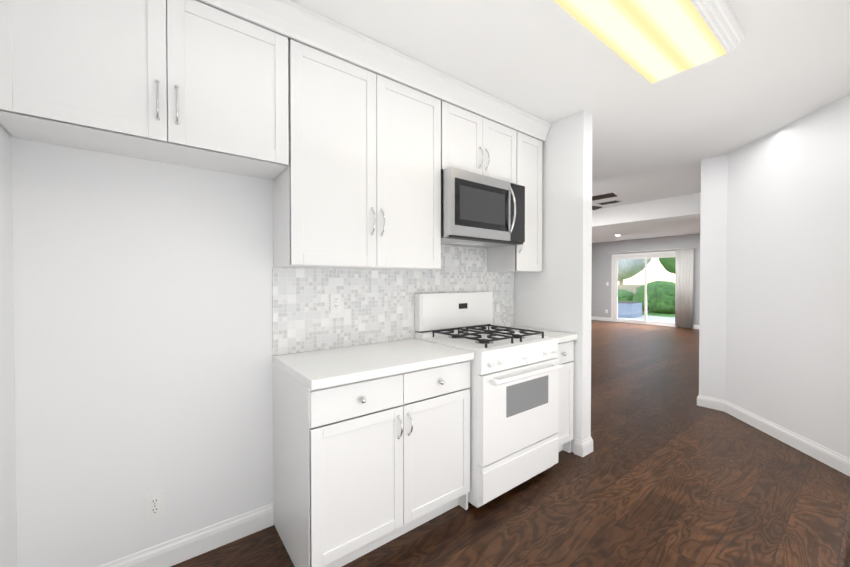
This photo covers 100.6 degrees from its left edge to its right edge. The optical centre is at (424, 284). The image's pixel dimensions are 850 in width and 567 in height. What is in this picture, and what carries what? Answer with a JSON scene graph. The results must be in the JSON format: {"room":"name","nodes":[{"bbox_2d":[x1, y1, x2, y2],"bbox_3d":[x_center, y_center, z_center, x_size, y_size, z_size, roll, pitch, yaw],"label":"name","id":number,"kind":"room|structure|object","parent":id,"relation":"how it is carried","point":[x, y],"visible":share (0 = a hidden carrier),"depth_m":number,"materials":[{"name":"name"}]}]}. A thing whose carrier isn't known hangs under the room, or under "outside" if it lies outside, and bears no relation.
{"room":"kitchen","nodes":[
{"label":"kitchen","id":0,"kind":"room"},
{"bbox_2d":[0,124,16,566],"bbox_3d":[-0.769,0.025,0.223,0.100,2.600,2.750,-1,1,-38],"label":"wall","id":1,"kind":"structure","parent":0,"point":[8,526],"depth_m":1.28,"materials":[{"name":"white paint"}]},
{"bbox_2d":[12,136,513,566],"bbox_3d":[-1.704,-0.019,3.886,3.080,2.600,4.200,-1,1,-38],"label":"wall","id":2,"kind":"structure","parent":0,"point":[143,339],"depth_m":1.56,"materials":[{"name":"white paint"}]},
{"bbox_2d":[0,0,288,179],"bbox_3d":[-1.090,-0.860,1.485,0.929,0.600,0.338,-1,1,-38],"label":"upper cabinet","id":3,"kind":"object","parent":2,"relation":"attached to","point":[194,83],"visible":1,"depth_m":1.36,"materials":[{"name":"white wood"}]},
{"bbox_2d":[145,491,164,521],"bbox_3d":[-1.231,1.008,1.607,0.070,0.115,0.008,-1,1,-38],"label":"outlet","id":4,"kind":"object","parent":2,"relation":"attached to","point":[154,505],"visible":1,"depth_m":1.60,"materials":[{"name":"white plastic"}]},
{"bbox_2d":[98,503,273,566],"bbox_3d":[-1.182,1.251,1.645,0.900,0.115,0.014,-1,1,-38],"label":"baseboard","id":5,"kind":"structure","parent":2,"relation":"attached to","point":[172,552],"depth_m":1.71,"materials":[{"name":"white wood"}]},
{"bbox_2d":[273,39,440,269],"bbox_3d":[-0.349,-0.632,2.057,0.933,1.070,0.338,-1,1,-38],"label":"upper cabinet","id":6,"kind":"object","parent":2,"relation":"attached to","point":[357,183],"visible":1,"depth_m":1.88,"materials":[{"name":"white wood"}]},
{"bbox_2d":[272,244,513,355],"bbox_3d":[-0.016,0.038,2.529,2.040,0.677,0.007,-1,1,-38],"label":"tile backsplash","id":7,"kind":"structure","parent":2,"relation":"attached to","point":[377,306],"depth_m":2.25,"materials":[{"name":"tile"}]},
{"bbox_2d":[330,294,340,312],"bbox_3d":[-0.536,0.112,2.121,0.070,0.115,0.008,-1,1,-38],"label":"outlet","id":8,"kind":"object","parent":7,"relation":"attached to","point":[335,303],"visible":1,"depth_m":2.12,"materials":[{"name":"white plastic"}]},
{"bbox_2d":[441,101,516,183],"bbox_3d":[0.321,-0.956,2.568,0.748,0.435,0.338,-1,1,-38],"label":"upper cabinet","id":9,"kind":"object","parent":2,"relation":"attached to","point":[473,143],"visible":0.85,"depth_m":2.43,"materials":[{"name":"white wood"}]},
{"bbox_2d":[441,167,524,247],"bbox_3d":[0.352,-0.516,2.533,0.740,0.433,0.440,-1,1,-38],"label":"over-the-range microwave","id":10,"kind":"object","parent":9,"relation":"attached to","point":[479,210],"visible":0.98,"depth_m":2.35,"materials":[{"name":"silver metal"}]},
{"bbox_2d":[171,320,849,566],"bbox_3d":[2.829,1.300,5.650,12.400,0.080,6.950,-1,1,-38],"label":"floor","id":11,"kind":"structure","parent":0,"point":[668,471],"depth_m":2.12,"materials":[{"name":"brown wood"}]},
{"bbox_2d":[272,339,473,566],"bbox_3d":[-0.272,0.844,1.961,0.934,0.920,0.613,-1,1,-38],"label":"base cabinet","id":12,"kind":"object","parent":11,"relation":"on","point":[371,447],"visible":1,"depth_m":1.70,"materials":[{"name":"white wood"}]},
{"bbox_2d":[414,292,562,507],"bbox_3d":[0.441,0.681,2.431,0.760,1.235,0.711,-1,1,-38],"label":"gas range","id":13,"kind":"object","parent":11,"relation":"on","point":[514,404],"visible":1,"depth_m":2.20,"materials":[{"name":"white metal"}]},
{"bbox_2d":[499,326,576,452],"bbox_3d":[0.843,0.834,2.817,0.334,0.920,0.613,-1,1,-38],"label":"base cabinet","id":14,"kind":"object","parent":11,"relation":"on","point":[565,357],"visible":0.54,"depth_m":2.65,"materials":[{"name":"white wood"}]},
{"bbox_2d":[697,395,849,476],"bbox_3d":[2.923,1.234,3.019,0.874,0.115,1.135,-1,1,-38],"label":"baseboard","id":15,"kind":"structure","parent":11,"relation":"on","point":[835,460],"depth_m":2.90,"materials":[{"name":"white wood"}]},
{"bbox_2d":[699,94,849,458],"bbox_3d":[6.046,-0.031,4.934,8.150,2.600,1.920,-1,1,-38],"label":"wall block","id":16,"kind":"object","parent":11,"relation":"on","point":[774,333],"visible":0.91,"depth_m":2.91,"materials":[{"name":"white paint"}]},
{"bbox_2d":[196,0,849,242],"bbox_3d":[2.829,-1.344,5.619,12.400,0.010,6.950,-1,1,-38],"label":"ceiling","id":17,"kind":"structure","parent":0,"point":[784,63],"depth_m":2.21,"materials":[{"name":"white paint"}]},
{"bbox_2d":[592,193,616,209],"bbox_3d":[1.774,-1.152,4.574,1.369,0.350,1.317,-1,1,-38],"label":"ceiling fan","id":18,"kind":"object","parent":17,"relation":"hanging from","point":[604,196],"visible":0.04,"depth_m":4.18,"materials":[{"name":"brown wood"}]},
{"bbox_2d":[597,200,621,204],"bbox_3d":[2.998,-1.336,5.743,0.180,0.009,0.320,-1,1,-38],"label":"ceiling vent","id":19,"kind":"object","parent":17,"relation":"in","point":[610,202],"visible":0.98,"depth_m":5.71,"materials":[{"name":"grey metal"}]},
{"bbox_2d":[592,193,700,227],"bbox_3d":[2.838,-1.203,6.775,0.220,0.300,4.930,-1,1,-38],"label":"beam","id":20,"kind":"structure","parent":17,"relation":"attached to","point":[684,206],"depth_m":5.64,"materials":[{"name":"white paint"}]},
{"bbox_2d":[548,0,745,85],"bbox_3d":[0.971,-1.239,1.587,1.340,0.104,0.469,-1,1,-38],"label":"fluorescent ceiling light","id":21,"kind":"object","parent":17,"relation":"attached to","point":[650,42],"visible":1,"depth_m":1.67,"materials":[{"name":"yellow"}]},
{"bbox_2d":[514,110,591,452],"bbox_3d":[-0.236,-0.027,4.610,0.130,2.600,4.840,-1,1,-38],"label":"wall","id":22,"kind":"structure","parent":0,"point":[554,294],"depth_m":2.74,"materials":[{"name":"white paint"}]},
{"bbox_2d":[199,0,550,140],"bbox_3d":[-0.182,-1.230,1.969,2.974,0.128,0.062,-1,1,-38],"label":"crown molding","id":23,"kind":"structure","parent":22,"relation":"attached to","point":[296,21],"depth_m":1.89,"materials":[{"name":"white wood"}]},
{"bbox_2d":[487,131,541,271],"bbox_3d":[0.752,-0.642,2.902,0.330,1.070,0.338,-1,1,-38],"label":"upper cabinet","id":24,"kind":"object","parent":22,"relation":"attached to","point":[526,256],"visible":0.62,"depth_m":2.81,"materials":[{"name":"white wood"}]},
{"bbox_2d":[574,437,592,454],"bbox_3d":[-0.143,1.215,4.605,0.034,0.115,4.724,-1,1,-38],"label":"baseboard","id":25,"kind":"structure","parent":22,"relation":"attached to","point":[586,445],"depth_m":2.69,"materials":[{"name":"white wood"}]},
{"bbox_2d":[591,234,699,324],"bbox_3d":[7.152,-0.093,10.102,0.100,2.600,4.930,-1,1,-38],"label":"wall","id":26,"kind":"structure","parent":0,"point":[602,253],"depth_m":11.20,"materials":[{"name":"grey paint"}]},
{"bbox_2d":[591,316,610,320],"bbox_3d":[5.852,1.131,11.715,0.014,0.115,0.750,-1,1,-38],"label":"baseboard","id":27,"kind":"structure","parent":26,"relation":"attached to","point":[592,317],"depth_m":11.75,"materials":[{"name":"white wood"}]},
{"bbox_2d":[611,251,683,327],"bbox_3d":[6.687,0.116,10.687,0.108,2.170,1.980,-1,1,-38],"label":"sliding glass door","id":28,"kind":"structure","parent":26,"relation":"in","point":[614,283],"depth_m":10.86,"materials":[{"name":"white"}]},
{"bbox_2d":[612,247,695,327],"bbox_3d":[6.677,0.076,10.552,0.104,2.211,2.340,-1,1,-38],"label":"drape","id":29,"kind":"object","parent":26,"relation":"hanging from","point":[684,271],"visible":1,"depth_m":9.82,"materials":[{"name":"white fabric"}]},
{"label":"outside","id":30,"kind":"structure","parent":0,"visible":0},
{"bbox_2d":[618,311,674,322],"bbox_3d":[11.872,1.179,15.464,13.900,0.050,22.000,-1,1,-38],"label":"patio","id":31,"kind":"structure","parent":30,"point":[659,317],"depth_m":12.78,"materials":[{"name":"grey concrete"}]},
{"bbox_2d":[618,285,641,293],"bbox_3d":[11.071,0.567,17.288,0.060,1.130,18.120,-1,1,-38],"label":"fence","id":32,"kind":"object","parent":31,"relation":"on","point":[630,288],"depth_m":18.00,"materials":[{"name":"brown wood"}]},
{"bbox_2d":[618,301,641,317],"bbox_3d":[7.499,0.912,13.110,0.900,0.540,0.700,-1,1,-38],"label":"planter","id":33,"kind":"object","parent":31,"relation":"on","point":[629,306],"depth_m":12.78,"materials":[{"name":"blue"}]},
{"bbox_2d":[618,289,634,301],"bbox_3d":[9.622,0.717,17.163,1.131,0.998,1.284,-1,1,-38],"label":"hedge","id":34,"kind":"object","parent":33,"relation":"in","point":[625,295],"depth_m":16.71,"materials":[{"name":"green plant"}]},
{"bbox_2d":[633,281,674,313],"bbox_3d":[9.969,0.581,15.074,1.803,1.496,2.293,-1,1,-38],"label":"hedge","id":35,"kind":"object","parent":31,"relation":"on","point":[658,286],"depth_m":14.46,"materials":[{"name":"green plant"}]},
{"bbox_3d":[11.159,-0.106,20.071,0.190,2.430,0.200,-1,1,-38],"label":"trunk","id":36,"kind":"object","parent":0,"visible":0},
{"bbox_2d":[618,258,650,280],"bbox_3d":[10.980,-1.553,19.901,2.291,2.699,2.863,-1,1,-38],"label":"tree","id":37,"kind":"object","parent":36,"relation":"attached to","point":[624,267],"depth_m":19.02,"materials":[{"name":"plant"}]},
{"bbox_3d":[13.108,-0.226,17.532,0.190,2.730,0.200,-1,1,-38],"label":"trunk","id":38,"kind":"object","parent":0,"visible":0},
{"bbox_2d":[658,257,675,273],"bbox_3d":[13.130,-1.631,17.425,1.830,2.552,2.904,-1,1,-38],"label":"tree","id":39,"kind":"object","parent":38,"relation":"attached to","point":[671,266],"depth_m":17.73,"materials":[{"name":"green plant"}]}
]}

